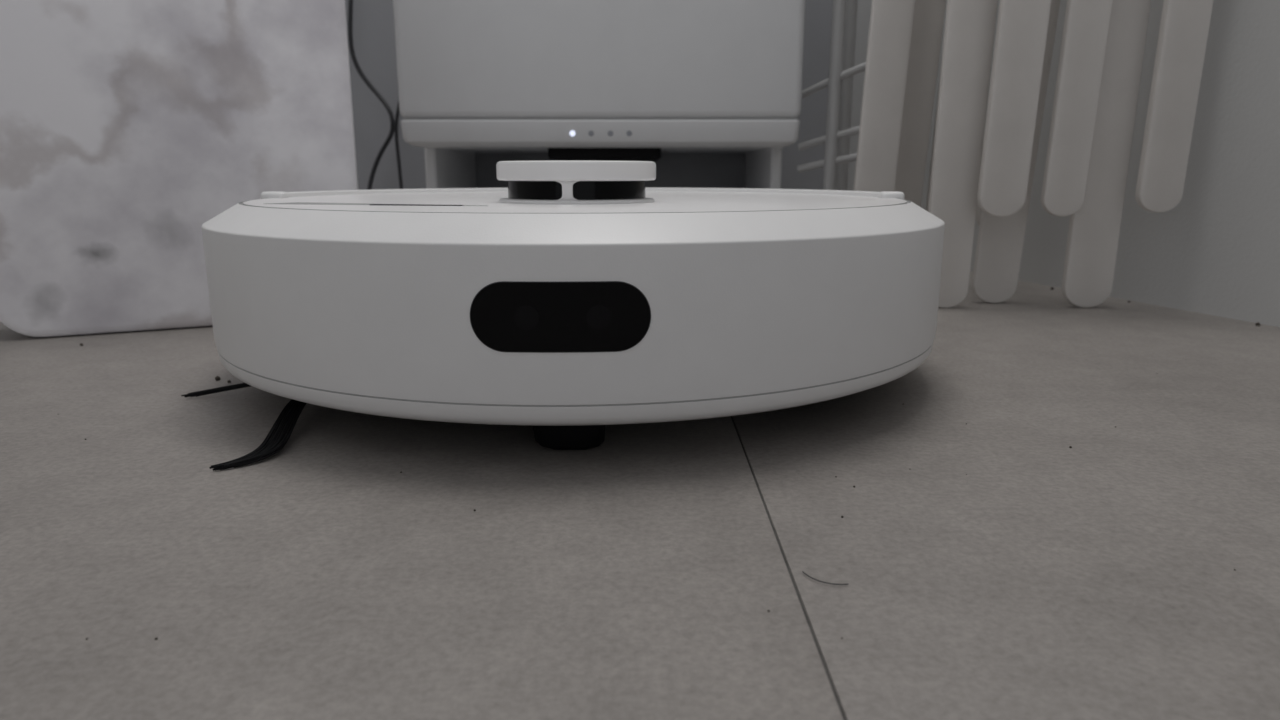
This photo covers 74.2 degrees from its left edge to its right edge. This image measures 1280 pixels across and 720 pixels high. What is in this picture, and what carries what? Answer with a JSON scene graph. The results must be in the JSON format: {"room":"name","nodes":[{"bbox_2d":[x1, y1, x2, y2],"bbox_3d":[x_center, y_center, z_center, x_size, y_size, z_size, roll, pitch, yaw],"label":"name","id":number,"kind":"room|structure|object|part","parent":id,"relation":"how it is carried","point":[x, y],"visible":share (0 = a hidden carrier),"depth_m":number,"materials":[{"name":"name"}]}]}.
{"room":"bathroom","nodes":[
{"label":"bathroom","id":0,"kind":"room"},
{"bbox_2d":[345,0,832,189],"bbox_3d":[-0.410,-1.336,0.943,1.500,2.400,0.080,0,12,0],"label":"wall","id":1,"kind":"structure","parent":0,"point":[373,28],"depth_m":1.12,"materials":[{"name":"paint"}]},
{"bbox_2d":[348,0,402,189],"bbox_3d":[-0.295,-0.343,1.084,0.152,0.400,0.049,0,12,0],"label":"power cable","id":2,"kind":"object","parent":1,"relation":"attached to","point":[393,123],"visible":0.69,"depth_m":1.09,"materials":[{"name":"black rubber"}]},
{"bbox_3d":[-0.269,-0.277,1.107,0.100,0.260,0.033,0,12,0],"label":"cord","id":3,"kind":"part","parent":2,"relation":"part of","materials":[{"name":"black rubber"}]},
{"bbox_2d":[0,272,1279,719],"bbox_3d":[0.038,0.019,0.399,1.199,0.010,1.569,0,12,0],"label":"floor","id":4,"kind":"structure","parent":0,"point":[637,574],"depth_m":0.23,"materials":[{"name":"tile"}]},
{"bbox_2d":[0,0,357,336],"bbox_3d":[-0.303,-0.202,0.539,0.218,0.360,0.055,-6,14,-25],"label":"marble slab","id":5,"kind":"object","parent":4,"relation":"on","point":[127,127],"visible":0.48,"depth_m":0.53,"materials":[{"name":"white stone"}]},
{"bbox_2d":[181,160,944,470],"bbox_3d":[-0.030,-0.049,0.440,0.353,0.105,0.350,0,12,0],"label":"robot vacuum","id":6,"kind":"object","parent":4,"relation":"on","point":[570,300],"visible":1,"depth_m":0.28,"materials":[{"name":"white plastic"}]},
{"bbox_2d":[393,0,804,188],"bbox_3d":[-0.035,-0.328,0.880,0.354,0.460,0.340,0,12,0],"label":"station","id":7,"kind":"object","parent":4,"relation":"on","point":[708,92],"visible":0.71,"depth_m":0.74,"materials":[{"name":"white plastic"}]},
{"bbox_3d":[-0.201,-0.181,0.943,0.011,0.106,0.260,0,12,0],"label":"leg","id":8,"kind":"part","parent":7,"relation":"part of","materials":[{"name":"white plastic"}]},
{"bbox_3d":[-0.035,-0.203,1.041,0.330,0.106,0.060,0,12,0],"label":"panel","id":9,"kind":"part","parent":7,"relation":"part of","materials":[{"name":"grey plastic"}]},
{"bbox_3d":[0.131,-0.181,0.943,0.011,0.106,0.260,0,12,0],"label":"leg","id":10,"kind":"part","parent":7,"relation":"part of","materials":[{"name":"white plastic"}]},
{"bbox_2d":[80,287,1259,639],"bbox_3d":[0.070,0.013,0.399,0.783,0.003,0.464,-4,13,-19],"label":"crumbs","id":11,"kind":"object","parent":4,"relation":"on","point":[217,378],"visible":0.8,"depth_m":0.41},
{"bbox_2d":[802,571,847,584],"bbox_3d":[0.046,0.055,0.212,0.012,0.001,0.003,8,15,32],"label":"strand","id":12,"kind":"object","parent":4,"relation":"on","point":[802,571],"visible":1,"depth_m":0.21,"materials":[{"name":"black"}]},
{"bbox_2d":[797,0,1213,307],"bbox_3d":[0.248,-0.394,0.641,0.174,0.692,0.320,-7,14,-28],"label":"radiator","id":13,"kind":"object","parent":4,"relation":"on","point":[1103,43],"visible":0.82,"depth_m":0.61,"materials":[{"name":"white metal"}]},
{"bbox_3d":[0.177,-0.369,0.738,0.017,0.598,0.012,0,12,0],"label":"frame post","id":14,"kind":"part","parent":13,"relation":"part of","materials":[{"name":"white metal"}]},
{"bbox_3d":[0.202,-0.382,0.796,0.015,0.598,0.012,0,12,0],"label":"frame post","id":15,"kind":"part","parent":13,"relation":"part of","materials":[{"name":"white metal"}]},
{"bbox_2d":[731,416,845,719],"bbox_3d":[0.038,0.150,-0.187,2.400,0.011,2.770,0,12,0],"label":"grout","id":16,"kind":"structure","parent":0,"point":[778,542],"depth_m":0.21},
{"bbox_2d":[847,0,1279,326],"bbox_3d":[0.568,-1.105,-0.096,0.082,2.400,2.136,-3,13,-14],"label":"wall","id":17,"kind":"structure","parent":0,"point":[1216,252],"depth_m":0.60,"materials":[{"name":"paint"}]}
]}

